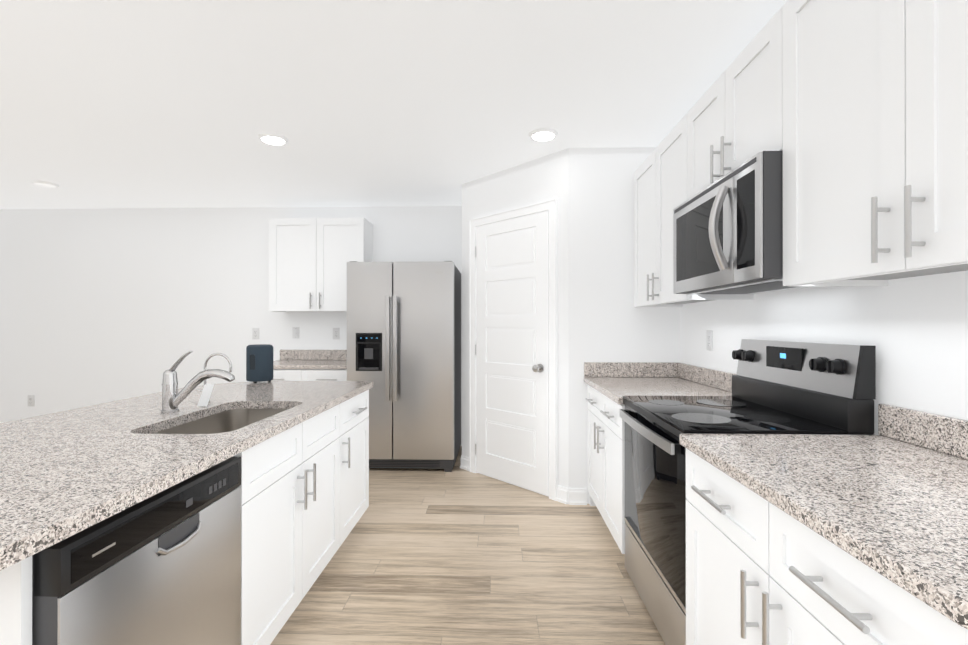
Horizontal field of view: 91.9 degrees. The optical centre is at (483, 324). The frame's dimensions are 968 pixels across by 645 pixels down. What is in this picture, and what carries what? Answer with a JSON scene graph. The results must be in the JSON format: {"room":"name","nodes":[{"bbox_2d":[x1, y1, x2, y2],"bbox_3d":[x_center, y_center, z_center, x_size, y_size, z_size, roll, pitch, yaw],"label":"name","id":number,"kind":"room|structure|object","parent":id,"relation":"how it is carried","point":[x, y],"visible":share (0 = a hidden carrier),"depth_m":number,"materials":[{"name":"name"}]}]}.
{"room":"kitchen","nodes":[
{"label":"kitchen","id":0,"kind":"room"},
{"bbox_2d":[0,206,461,445],"bbox_3d":[-3.154,0.009,4.902,5.974,2.440,0.120,0,0,2],"label":"wall","id":1,"kind":"structure","parent":0,"point":[98,306],"depth_m":4.85,"materials":[{"name":"white paint"}]},
{"bbox_2d":[28,395,33,405],"bbox_3d":[-4.728,0.791,4.883,0.071,0.117,0.007,0,0,2],"label":"electrical outlet","id":2,"kind":"object","parent":1,"relation":"attached to","point":[30,400],"visible":1,"depth_m":4.88,"materials":[{"name":"white plastic"}]},
{"bbox_2d":[252,328,258,338],"bbox_3d":[-2.349,0.089,4.814,0.071,0.117,0.007,0,0,2],"label":"electrical outlet","id":3,"kind":"object","parent":1,"relation":"attached to","point":[255,333],"visible":1,"depth_m":4.81,"materials":[{"name":"white plastic"}]},
{"bbox_2d":[292,327,298,337],"bbox_3d":[-1.931,0.081,4.800,0.071,0.117,0.010,0,0,2],"label":"light switch","id":4,"kind":"object","parent":1,"relation":"attached to","point":[295,332],"visible":1,"depth_m":4.80,"materials":[{"name":"white plastic"}]},
{"bbox_2d":[269,218,372,311],"bbox_3d":[-1.600,-0.577,4.614,0.920,0.894,0.364,0,0,2],"label":"upper cabinet","id":5,"kind":"object","parent":1,"relation":"attached to","point":[309,258],"visible":0.92,"depth_m":4.47,"materials":[{"name":"white wood"}]},
{"bbox_2d":[333,328,339,338],"bbox_3d":[-1.513,0.089,4.789,0.071,0.117,0.007,0,0,2],"label":"electrical outlet","id":6,"kind":"object","parent":1,"relation":"attached to","point":[336,333],"visible":1,"depth_m":4.79,"materials":[{"name":"white plastic"}]},
{"bbox_2d":[0,0,786,208],"bbox_3d":[-2.405,-1.270,0.586,7.725,0.100,8.870,0,0,2],"label":"ceiling","id":7,"kind":"structure","parent":0,"point":[104,104],"depth_m":2.43,"materials":[{"name":"paint"}]},
{"bbox_2d":[31,180,59,187],"bbox_3d":[-3.763,-1.203,4.016,0.184,0.018,0.184,0,0,2],"label":"recessed light","id":8,"kind":"object","parent":7,"relation":"in","point":[46,184],"visible":1,"depth_m":3.98,"materials":[{"name":"white"}]},
{"bbox_2d":[258,133,288,144],"bbox_3d":[-1.371,-1.205,3.046,0.184,0.018,0.184,0,0,2],"label":"recessed light","id":9,"kind":"object","parent":7,"relation":"in","point":[273,139],"visible":0.92,"depth_m":3.02,"materials":[{"name":"white"}]},
{"bbox_2d":[529,128,557,140],"bbox_3d":[0.378,-1.206,2.978,0.184,0.018,0.184,0,0,2],"label":"recessed light","id":10,"kind":"object","parent":7,"relation":"in","point":[543,134],"visible":0.96,"depth_m":2.95,"materials":[{"name":"white plastic"}]},
{"bbox_2d":[270,446,664,644],"bbox_3d":[-2.405,1.270,0.581,7.725,0.100,8.870,0,0,2],"label":"floor","id":11,"kind":"structure","parent":0,"point":[457,555],"depth_m":2.29,"materials":[{"name":"wood"}]},
{"bbox_2d":[0,390,368,644],"bbox_3d":[-1.041,0.808,1.866,0.677,0.830,2.070,0,0,2],"label":"kitchen island","id":12,"kind":"object","parent":11,"relation":"on","point":[304,485],"visible":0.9,"depth_m":1.80,"materials":[{"name":"white wood"}]},
{"bbox_2d":[32,457,240,644],"bbox_3d":[-1.033,0.814,1.157,0.575,0.814,0.600,0,0,2],"label":"dishwasher","id":13,"kind":"object","parent":12,"relation":"in","point":[163,567],"visible":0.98,"depth_m":1.08,"materials":[{"name":"grey metal"}]},
{"bbox_2d":[0,381,372,570],"bbox_3d":[-1.229,0.370,1.794,1.006,0.035,2.351,0,0,2],"label":"island countertop","id":14,"kind":"structure","parent":12,"relation":"on","point":[65,474],"depth_m":1.32,"materials":[{"name":"stone"}]},
{"bbox_2d":[161,351,234,412],"bbox_3d":[-1.157,0.228,1.895,0.295,0.248,0.062,0,0,2],"label":"faucet","id":15,"kind":"object","parent":14,"relation":"on","point":[172,398],"visible":1,"depth_m":1.88,"materials":[{"name":"silver metal"}]},
{"bbox_2d":[196,353,231,405],"bbox_3d":[-1.229,0.240,2.077,0.166,0.225,0.140,0,0,2],"label":"filter faucet","id":16,"kind":"object","parent":14,"relation":"on","point":[206,391],"visible":0.96,"depth_m":2.09,"materials":[{"name":"silver metal"}]},
{"bbox_2d":[153,409,287,433],"bbox_3d":[-0.999,0.489,1.840,0.409,0.200,0.713,0,0,2],"label":"sink","id":17,"kind":"object","parent":14,"relation":"in","point":[228,421],"visible":0.04,"depth_m":2.11,"materials":[{"name":"silver metal"}]},
{"bbox_2d":[246,344,272,382],"bbox_3d":[-1.386,0.239,2.893,0.152,0.231,0.153,0,0,2],"label":"speaker","id":18,"kind":"object","parent":14,"relation":"on","point":[259,362],"visible":1,"depth_m":2.83},
{"bbox_2d":[271,369,346,380],"bbox_3d":[-1.617,0.814,4.464,0.943,0.830,0.659,0,0,2],"label":"base cabinet","id":19,"kind":"object","parent":11,"relation":"on","point":[309,374],"visible":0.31,"depth_m":4.17,"materials":[{"name":"white wood"}]},
{"bbox_2d":[273,350,346,368],"bbox_3d":[-1.623,0.324,4.474,0.955,0.140,0.640,0,0,2],"label":"countertop","id":20,"kind":"structure","parent":19,"relation":"on","point":[313,359],"depth_m":4.77,"materials":[{"name":"stone"}]},
{"bbox_2d":[347,261,460,471],"bbox_3d":[-0.689,0.348,4.288,0.900,1.761,0.902,0,0,2],"label":"refrigerator","id":21,"kind":"object","parent":11,"relation":"on","point":[404,337],"visible":0.98,"depth_m":3.90,"materials":[{"name":"grey metal"}]},
{"bbox_2d":[585,385,624,553],"bbox_3d":[1.004,0.810,2.736,0.631,0.830,0.920,0,0,2],"label":"base cabinet","id":22,"kind":"object","parent":11,"relation":"on","point":[606,428],"depth_m":2.60,"materials":[{"name":"white wood"}]},
{"bbox_2d":[620,339,875,644],"bbox_3d":[0.950,0.645,1.895,0.646,1.155,0.758,0,0,2],"label":"range","id":23,"kind":"object","parent":11,"relation":"on","point":[790,387],"visible":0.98,"depth_m":1.76,"materials":[{"name":"grey metal"}]},
{"bbox_2d":[686,448,967,644],"bbox_3d":[0.954,0.806,1.037,0.631,0.830,0.942,0,0,2],"label":"base cabinet","id":24,"kind":"object","parent":11,"relation":"on","point":[760,570],"depth_m":1.02,"materials":[{"name":"white wood"}]},
{"bbox_2d":[584,362,967,628],"bbox_3d":[0.969,0.320,1.877,0.651,0.135,2.641,0,0,2],"label":"countertop","id":25,"kind":"structure","parent":24,"relation":"on","point":[889,502],"depth_m":1.08,"materials":[{"name":"stone"}]},
{"bbox_2d":[462,147,679,503],"bbox_3d":[0.644,0.008,4.030,1.671,2.440,1.640,0,0,2],"label":"wall","id":26,"kind":"structure","parent":0,"point":[601,318],"depth_m":3.21,"materials":[{"name":"white paint"}]},
{"bbox_2d":[475,212,548,495],"bbox_3d":[0.197,0.205,3.592,0.556,2.016,0.559,0,0,2],"label":"pantry door","id":27,"kind":"structure","parent":26,"relation":"in","point":[512,353],"depth_m":3.56,"materials":[{"name":"white wood"}]},
{"bbox_2d":[469,199,557,500],"bbox_3d":[0.198,0.175,3.595,0.030,2.104,0.903,0,0,-43],"label":"door frame","id":28,"kind":"structure","parent":26,"relation":"attached to","point":[550,207],"depth_m":3.30,"materials":[{"name":"white wood"}]},
{"bbox_2d":[460,455,586,504],"bbox_3d":[-2.405,1.167,0.581,7.325,0.105,8.470,0,0,2],"label":"baseboard","id":29,"kind":"structure","parent":26,"relation":"attached to","point":[573,496],"depth_m":3.21,"materials":[{"name":"white wood"}]},
{"bbox_2d":[680,270,967,434],"bbox_3d":[1.290,-0.002,-0.386,0.120,2.440,7.150,0,0,2],"label":"wall","id":30,"kind":"structure","parent":0,"point":[914,330],"depth_m":1.51,"materials":[{"name":"white paint"}]},
{"bbox_2d":[634,110,753,306],"bbox_3d":[1.159,-0.586,2.697,0.319,0.888,0.994,0,0,2],"label":"upper cabinet","id":31,"kind":"object","parent":30,"relation":"attached to","point":[662,181],"depth_m":2.65,"materials":[{"name":"white wood"}]},
{"bbox_2d":[706,330,712,350],"bbox_3d":[1.317,0.091,2.736,0.007,0.117,0.071,0,0,2],"label":"outlet","id":32,"kind":"object","parent":30,"relation":"attached to","point":[709,339],"visible":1,"depth_m":2.73,"materials":[{"name":"white plastic"}]},
{"bbox_2d":[690,7,781,197],"bbox_3d":[1.135,-0.811,1.890,0.319,0.443,0.761,0,0,2],"label":"upper cabinet","id":33,"kind":"object","parent":30,"relation":"attached to","point":[738,118],"depth_m":1.78,"materials":[{"name":"white wood"}]},
{"bbox_2d":[673,151,814,293],"bbox_3d":[1.065,-0.355,1.891,0.457,0.418,0.753,0,0,2],"label":"over-the-range microwave","id":34,"kind":"object","parent":33,"relation":"attached to","point":[727,233],"visible":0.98,"depth_m":1.70,"materials":[{"name":"grey metal"}]},
{"bbox_2d":[774,0,967,286],"bbox_3d":[1.112,-0.590,1.087,0.319,0.888,0.985,0,0,2],"label":"upper cabinet","id":35,"kind":"object","parent":30,"relation":"attached to","point":[855,112],"depth_m":1.16,"materials":[{"name":"white wood"}]}
]}

